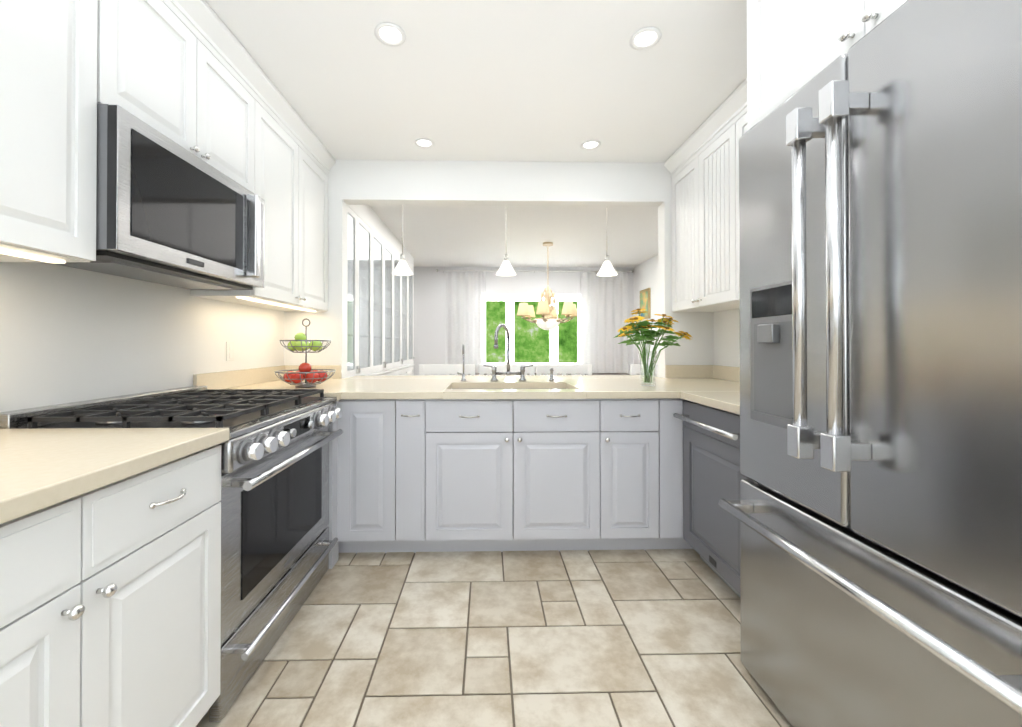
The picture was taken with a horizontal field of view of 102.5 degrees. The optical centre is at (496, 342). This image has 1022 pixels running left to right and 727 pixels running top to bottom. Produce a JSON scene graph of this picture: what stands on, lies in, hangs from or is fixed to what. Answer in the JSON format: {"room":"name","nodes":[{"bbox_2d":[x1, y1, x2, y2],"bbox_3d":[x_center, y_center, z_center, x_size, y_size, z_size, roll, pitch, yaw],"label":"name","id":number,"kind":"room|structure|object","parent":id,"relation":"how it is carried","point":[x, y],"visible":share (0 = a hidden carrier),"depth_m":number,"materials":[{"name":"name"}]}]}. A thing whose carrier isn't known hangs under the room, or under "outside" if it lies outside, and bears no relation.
{"room":"kitchen","nodes":[
{"label":"kitchen","id":0,"kind":"room"},
{"bbox_2d":[0,262,283,411],"bbox_3d":[-1.655,-0.099,2.962,0.100,2.600,9.000,0,0,-1],"label":"wall","id":1,"kind":"structure","parent":0,"point":[69,334],"depth_m":1.67,"materials":[{"name":"white paint"}]},
{"bbox_2d":[0,0,127,262],"bbox_3d":[-1.393,-0.782,0.805,0.329,1.060,1.065,0,0,-1],"label":"upper cabinet","id":2,"kind":"object","parent":1,"relation":"attached to","point":[60,60],"depth_m":1.15,"materials":[{"name":"white wood"}]},
{"bbox_2d":[124,0,259,195],"bbox_3d":[-1.412,-1.027,1.706,0.329,0.559,0.854,0,0,-1],"label":"upper cabinet","id":3,"kind":"object","parent":1,"relation":"attached to","point":[191,76],"depth_m":1.67,"materials":[{"name":"white wood"}]},
{"bbox_2d":[46,104,264,289],"bbox_3d":[-1.357,-0.505,1.703,0.436,0.478,0.852,0,0,-1],"label":"over-the-range microwave","id":4,"kind":"object","parent":3,"relation":"attached to","point":[169,212],"visible":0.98,"depth_m":1.51,"materials":[{"name":"grey metal"}]},
{"bbox_2d":[226,342,233,360],"bbox_3d":[-1.590,0.051,2.453,0.008,0.115,0.070,0,0,-1],"label":"electrical outlet plate","id":5,"kind":"object","parent":1,"relation":"attached to","point":[229,351],"visible":1,"depth_m":2.44,"materials":[{"name":"white plastic"}]},
{"bbox_2d":[193,365,285,388],"bbox_3d":[-1.587,0.219,2.629,0.019,0.099,0.963,0,0,-1],"label":"backsplash","id":6,"kind":"structure","parent":1,"relation":"attached to","point":[225,379],"depth_m":2.49,"materials":[{"name":"stone"}]},
{"bbox_2d":[190,96,328,311],"bbox_3d":[-1.431,-0.771,2.595,0.329,1.060,1.048,0,0,-1],"label":"upper cabinet","id":7,"kind":"object","parent":1,"relation":"attached to","point":[293,180],"depth_m":2.53,"materials":[{"name":"white wood"}]},
{"bbox_2d":[205,0,746,266],"bbox_3d":[0.494,-1.448,3.017,4.400,0.100,9.000,0,0,-1],"label":"ceiling","id":8,"kind":"structure","parent":0,"point":[517,80],"depth_m":2.26,"materials":[{"name":"white paint"}]},
{"bbox_2d":[374,22,405,45],"bbox_3d":[-0.482,-1.401,1.865,0.140,0.007,0.140,0,0,-1],"label":"recessed light","id":9,"kind":"object","parent":8,"relation":"in","point":[389,34],"visible":1,"depth_m":1.86,"materials":[{"name":"white paint"}]},
{"bbox_2d":[392,205,412,275],"bbox_3d":[-0.785,-0.985,3.437,0.176,0.820,0.176,0,0,-1],"label":"pendant light","id":10,"kind":"object","parent":8,"relation":"hanging from","point":[402,268],"visible":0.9,"depth_m":3.42,"materials":[{"name":"white glass"}]},
{"bbox_2d":[414,138,433,147],"bbox_3d":[-0.503,-1.395,2.865,0.140,0.007,0.140,0,0,-1],"label":"recessed light","id":11,"kind":"object","parent":8,"relation":"in","point":[423,142],"visible":1,"depth_m":2.86,"materials":[{"name":"white paint"}]},
{"bbox_2d":[496,237,516,275],"bbox_3d":[0.085,-0.985,3.455,0.176,0.820,0.176,0,0,-1],"label":"pendant light","id":12,"kind":"object","parent":8,"relation":"hanging from","point":[506,269],"visible":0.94,"depth_m":3.42,"materials":[{"name":"white glass"}]},
{"bbox_2d":[517,242,577,329],"bbox_3d":[0.717,-0.778,5.678,0.875,1.207,0.848,0,0,-1],"label":"chandelier","id":13,"kind":"object","parent":8,"relation":"hanging from","point":[548,313],"visible":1,"depth_m":5.57,"materials":[{"name":"white"}]},
{"bbox_2d":[581,140,600,149],"bbox_3d":[0.667,-1.395,2.890,0.140,0.007,0.140,0,0,-1],"label":"recessed light","id":14,"kind":"object","parent":8,"relation":"in","point":[590,144],"visible":1,"depth_m":2.89,"materials":[{"name":"white paint"}]},
{"bbox_2d":[597,207,617,276],"bbox_3d":[0.939,-0.985,3.473,0.176,0.820,0.176,0,0,-1],"label":"pendant light","id":15,"kind":"object","parent":8,"relation":"hanging from","point":[606,269],"visible":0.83,"depth_m":3.44,"materials":[{"name":"white glass"}]},
{"bbox_2d":[629,27,661,49],"bbox_3d":[0.688,-1.401,1.890,0.140,0.007,0.140,0,0,-1],"label":"recessed light","id":16,"kind":"object","parent":8,"relation":"in","point":[645,38],"visible":1,"depth_m":1.89,"materials":[{"name":"white paint"}]},
{"bbox_2d":[284,160,713,378],"bbox_3d":[0.540,-0.097,3.219,4.300,2.600,0.120,0,0,-1],"label":"wall","id":17,"kind":"structure","parent":0,"point":[472,183],"depth_m":3.16,"materials":[{"name":"white paint"}]},
{"bbox_2d":[286,365,341,378],"bbox_3d":[-1.376,0.222,3.105,0.402,0.099,0.019,0,0,-1],"label":"backsplash","id":18,"kind":"structure","parent":17,"relation":"attached to","point":[338,373],"depth_m":3.10,"materials":[{"name":"stone"}]},
{"bbox_2d":[665,365,711,377],"bbox_3d":[1.486,0.222,3.166,0.352,0.099,0.019,0,0,-1],"label":"backsplash","id":19,"kind":"structure","parent":17,"relation":"attached to","point":[671,371],"depth_m":3.16,"materials":[{"name":"stone"}]},
{"bbox_2d":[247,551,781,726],"bbox_3d":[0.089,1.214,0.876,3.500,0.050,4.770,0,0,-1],"label":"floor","id":20,"kind":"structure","parent":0,"point":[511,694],"depth_m":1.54,"materials":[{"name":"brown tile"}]},
{"bbox_2d":[0,445,220,726],"bbox_3d":[-1.194,0.744,0.786,0.726,0.888,0.930,0,0,-1],"label":"base cabinet","id":21,"kind":"object","parent":20,"relation":"on","point":[110,605],"visible":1,"depth_m":0.89,"materials":[{"name":"white wood"}]},
{"bbox_2d":[0,428,229,524],"bbox_3d":[-1.169,0.273,0.063,0.749,0.040,2.385,0,0,-1],"label":"countertop","id":22,"kind":"structure","parent":21,"relation":"on","point":[41,468],"depth_m":0.95,"materials":[{"name":"stone"}]},
{"bbox_2d":[328,399,351,568],"bbox_3d":[-1.200,0.755,2.634,0.793,0.888,0.962,0,0,-1],"label":"base cabinet","id":23,"kind":"object","parent":20,"relation":"on","point":[340,448],"depth_m":2.23,"materials":[{"name":"white wood"}]},
{"bbox_2d":[307,387,343,400],"bbox_3d":[-1.213,0.287,2.177,0.750,0.040,0.045,0,0,-1],"label":"countertop","id":24,"kind":"structure","parent":23,"relation":"on","point":[338,392],"depth_m":2.21,"materials":[{"name":"stone"}]},
{"bbox_2d":[226,375,715,398],"bbox_3d":[0.047,0.291,2.846,3.298,0.040,1.240,0,0,-1],"label":"countertop","id":25,"kind":"structure","parent":23,"relation":"on","point":[358,386],"depth_m":2.46,"materials":[{"name":"stone"}]},
{"bbox_2d":[275,318,335,387],"bbox_3d":[-1.155,0.060,2.492,0.339,0.416,0.339,0,0,-1],"label":"fruit basket","id":26,"kind":"object","parent":25,"relation":"on","point":[307,373],"visible":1,"depth_m":2.44,"materials":[{"name":"silver metal"}]},
{"bbox_2d":[457,344,465,380],"bbox_3d":[-0.241,0.138,2.848,0.067,0.266,0.106,0,0,-1],"label":"filter faucet","id":27,"kind":"object","parent":25,"relation":"on","point":[463,377],"visible":1,"depth_m":2.87,"materials":[{"name":"silver metal"}]},
{"bbox_2d":[483,324,532,381],"bbox_3d":[0.088,0.069,2.817,0.352,0.402,0.184,0,0,-1],"label":"bridge faucet","id":28,"kind":"object","parent":25,"relation":"on","point":[508,372],"visible":1,"depth_m":2.87,"materials":[{"name":"silver metal"}]},
{"bbox_2d":[451,388,566,388],"bbox_3d":[0.093,0.410,2.582,0.804,0.202,0.454,0,0,-1],"label":"sink basin","id":29,"kind":"object","parent":25,"relation":"in","point":[508,388],"visible":0.1,"depth_m":2.80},
{"bbox_2d":[549,368,553,380],"bbox_3d":[0.392,0.224,2.873,0.038,0.092,0.079,0,0,-1],"label":"soap dispenser","id":30,"kind":"object","parent":25,"relation":"on","point":[551,374],"visible":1,"depth_m":2.88,"materials":[{"name":"silver metal"}]},
{"bbox_2d":[614,309,691,385],"bbox_3d":[0.975,0.028,2.597,0.502,0.480,0.436,0,0,-1],"label":"flower vase","id":31,"kind":"object","parent":25,"relation":"on","point":[643,327],"visible":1,"depth_m":2.54,"materials":[{"name":"clear glass"}]},
{"bbox_2d":[352,399,423,553],"bbox_3d":[-0.717,0.755,2.681,0.315,0.888,0.889,0,0,-1],"label":"base cabinet","id":32,"kind":"object","parent":20,"relation":"on","point":[388,434],"depth_m":2.24,"materials":[{"name":"white wood"}]},
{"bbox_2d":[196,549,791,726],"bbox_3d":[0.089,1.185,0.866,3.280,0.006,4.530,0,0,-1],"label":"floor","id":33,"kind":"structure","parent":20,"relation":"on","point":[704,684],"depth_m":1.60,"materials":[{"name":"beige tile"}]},
{"bbox_2d":[0,386,342,721],"bbox_3d":[-1.178,0.705,1.702,0.793,0.966,0.890,0,0,-1],"label":"range","id":34,"kind":"object","parent":33,"relation":"on","point":[277,545],"visible":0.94,"depth_m":1.51,"materials":[{"name":"silver metal"}]},
{"bbox_2d":[718,0,1021,726],"bbox_3d":[1.261,0.213,1.047,0.942,1.941,0.890,0,0,-1],"label":"refrigerator","id":35,"kind":"object","parent":33,"relation":"on","point":[876,509],"visible":1,"depth_m":0.92,"materials":[{"name":"grey metal"}]},
{"bbox_2d":[560,399,663,550],"bbox_3d":[0.700,0.755,2.710,0.391,0.888,0.891,0,0,-1],"label":"base cabinet","id":36,"kind":"object","parent":20,"relation":"on","point":[612,450],"depth_m":2.27,"materials":[{"name":"white wood"}]},
{"bbox_2d":[664,399,687,548],"bbox_3d":[0.930,0.755,2.715,0.190,0.888,0.891,0,0,-1],"label":"base cabinet","id":37,"kind":"object","parent":20,"relation":"on","point":[673,427],"depth_m":2.27,"materials":[{"name":"white wood"}]},
{"bbox_2d":[568,379,739,386],"bbox_3d":[1.092,0.289,2.594,1.219,0.040,0.390,0,0,-1],"label":"countertop","id":38,"kind":"structure","parent":37,"relation":"on","point":[579,382],"depth_m":2.71,"materials":[{"name":"stone"}]},
{"bbox_2d":[676,387,739,414],"bbox_3d":[1.358,0.285,1.891,0.718,0.040,0.725,0,0,-1],"label":"countertop","id":39,"kind":"structure","parent":37,"relation":"on","point":[727,399],"depth_m":2.08,"materials":[{"name":"stone"}]},
{"bbox_2d":[673,400,748,596],"bbox_3d":[1.343,0.751,1.977,0.738,0.889,0.600,0,0,-1],"label":"dishwasher","id":40,"kind":"object","parent":20,"relation":"on","point":[712,476],"visible":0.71,"depth_m":1.97,"materials":[{"name":"grey"}]},
{"bbox_2d":[413,267,633,374],"bbox_3d":[0.399,-0.071,7.457,4.200,2.600,0.100,0,0,-1],"label":"wall","id":41,"kind":"structure","parent":0,"point":[429,315],"depth_m":7.38,"materials":[{"name":"white paint"}]},
{"bbox_2d":[486,294,579,367],"bbox_3d":[0.650,-0.216,7.439,1.860,1.330,0.150,0,0,-1],"label":"window","id":42,"kind":"structure","parent":41,"relation":"in","point":[553,344],"depth_m":7.42,"materials":[{"name":"white wood"}]},
{"bbox_2d":[436,269,633,272],"bbox_3d":[0.702,-1.281,7.359,3.550,0.050,0.123,0,0,-1],"label":"curtain rod","id":43,"kind":"object","parent":41,"relation":"attached to","point":[437,270],"visible":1,"depth_m":7.32,"materials":[{"name":"white metal"}]},
{"bbox_2d":[446,272,485,374],"bbox_3d":[-0.537,-0.027,7.287,0.720,2.470,0.049,0,0,-1],"label":"curtain","id":44,"kind":"object","parent":43,"relation":"hanging from","point":[466,309],"visible":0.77,"depth_m":7.29,"materials":[{"name":"white fabric"}]},
{"bbox_2d":[580,272,627,372],"bbox_3d":[1.927,-0.026,7.340,0.850,2.470,0.050,0,0,-1],"label":"curtain","id":45,"kind":"object","parent":43,"relation":"hanging from","point":[603,309],"visible":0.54,"depth_m":7.34,"materials":[{"name":"white fabric"}]},
{"bbox_2d":[633,255,657,375],"bbox_3d":[2.593,-0.083,5.439,0.100,2.600,4.230,0,0,-1],"label":"wall","id":46,"kind":"structure","parent":0,"point":[645,274],"depth_m":6.80,"materials":[{"name":"white paint"}]},
{"bbox_2d":[640,288,650,319],"bbox_3d":[2.495,-0.644,6.875,0.033,0.500,0.400,0,0,-1],"label":"picture frame","id":47,"kind":"object","parent":46,"relation":"attached to","point":[645,298],"visible":0.86,"depth_m":6.77,"materials":[{"name":"gold metal"}]},
{"bbox_2d":[714,309,739,366],"bbox_3d":[1.790,-0.112,0.861,0.100,2.600,4.650,0,0,-1],"label":"wall","id":48,"kind":"structure","parent":0,"point":[726,340],"depth_m":3.00,"materials":[{"name":"white paint"}]},
{"bbox_2d":[671,126,738,311],"bbox_3d":[1.535,-0.770,2.741,0.328,1.060,0.882,0,0,-1],"label":"upper cabinet","id":49,"kind":"object","parent":48,"relation":"attached to","point":[701,164],"depth_m":2.76,"materials":[{"name":"white wood"}]},
{"bbox_2d":[712,365,739,381],"bbox_3d":[1.697,0.217,2.361,0.019,0.099,1.638,0,0,-1],"label":"backsplash","id":50,"kind":"structure","parent":48,"relation":"attached to","point":[730,373],"depth_m":2.98,"materials":[{"name":"stone"}]},
{"bbox_2d":[724,102,746,305],"bbox_3d":[1.551,-0.775,1.980,0.328,1.060,0.881,0,0,-1],"label":"upper cabinet","id":51,"kind":"object","parent":48,"relation":"attached to","point":[735,128],"depth_m":2.39,"materials":[{"name":"white wood"}]},
{"bbox_2d":[747,0,906,130],"bbox_3d":[1.310,-0.113,1.050,0.848,2.592,0.950,0,0,-1],"label":"wall cabinet","id":52,"kind":"object","parent":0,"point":[793,46],"visible":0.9,"depth_m":1.29,"materials":[{"name":"white wood"}]},
{"bbox_3d":[0.443,1.242,5.385,4.400,0.050,4.230,0,0,-1],"label":"floor","id":53,"kind":"structure","parent":0,"visible":0},
{"bbox_2d":[347,373,374,376],"bbox_3d":[-1.451,0.778,3.982,0.348,0.860,0.602,0,0,-1],"label":"base cabinet","id":54,"kind":"object","parent":53,"relation":"on","point":[348,374],"depth_m":3.75,"materials":[{"name":"white"}]},
{"bbox_2d":[359,369,394,374],"bbox_3d":[-1.472,0.784,4.941,0.348,0.860,0.602,0,0,-1],"label":"base cabinet","id":55,"kind":"object","parent":53,"relation":"on","point":[389,371],"depth_m":4.49,"materials":[{"name":"white"}]},
{"bbox_2d":[348,205,413,272],"bbox_3d":[-1.472,-1.275,4.954,0.348,0.218,3.360,0,0,-1],"label":"china cabinet","id":56,"kind":"object","parent":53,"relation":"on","point":[366,229],"depth_m":4.45,"materials":[{"name":"white wood"}]},
{"bbox_2d":[379,365,410,374],"bbox_3d":[-1.492,0.790,5.901,0.348,0.860,0.602,0,0,-1],"label":"base cabinet","id":57,"kind":"object","parent":53,"relation":"on","point":[406,368],"depth_m":5.64,"materials":[{"name":"white"}]},
{"bbox_2d":[395,369,402,374],"bbox_3d":[-1.482,0.787,5.421,0.348,0.860,0.602,0,0,-1],"label":"base cabinet","id":58,"kind":"object","parent":53,"relation":"on","point":[397,371],"depth_m":5.55,"materials":[{"name":"white"}]},
{"bbox_2d":[419,364,474,374],"bbox_3d":[-0.445,0.702,3.906,0.510,1.009,0.445,0,0,-1],"label":"chair","id":59,"kind":"object","parent":53,"relation":"on","point":[437,369],"visible":0.12,"depth_m":3.69,"materials":[{"name":"white"}]},
{"bbox_2d":[479,364,533,374],"bbox_3d":[0.094,0.702,3.938,0.510,1.009,0.445,0,0,-1],"label":"chair","id":60,"kind":"object","parent":53,"relation":"on","point":[483,370],"visible":0.06,"depth_m":3.72,"materials":[{"name":"white"}]},
{"bbox_2d":[468,373,629,374],"bbox_3d":[0.739,0.837,5.608,2.500,0.759,1.300,0,0,-1],"label":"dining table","id":61,"kind":"object","parent":53,"relation":"on","point":[580,374],"visible":0.1,"depth_m":5.93,"materials":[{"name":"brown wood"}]},
{"bbox_2d":[536,364,591,374],"bbox_3d":[0.614,0.702,3.929,0.510,1.009,0.445,0,0,-1],"label":"chair","id":62,"kind":"object","parent":53,"relation":"on","point":[571,369],"visible":0.19,"depth_m":3.72,"materials":[{"name":"white"}]},
{"bbox_2d":[630,364,658,376],"bbox_3d":[1.474,0.702,3.947,0.510,1.009,0.445,0,0,-1],"label":"chair","id":63,"kind":"object","parent":53,"relation":"on","point":[635,369],"visible":0.04,"depth_m":3.73,"materials":[{"name":"white"}]},
{"label":"outside","id":64,"kind":"structure","parent":0,"visible":0},
{"bbox_2d":[486,301,576,362],"bbox_3d":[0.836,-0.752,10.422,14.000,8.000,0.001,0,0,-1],"label":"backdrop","id":65,"kind":"structure","parent":64,"point":[531,342],"depth_m":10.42,"materials":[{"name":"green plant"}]}
]}

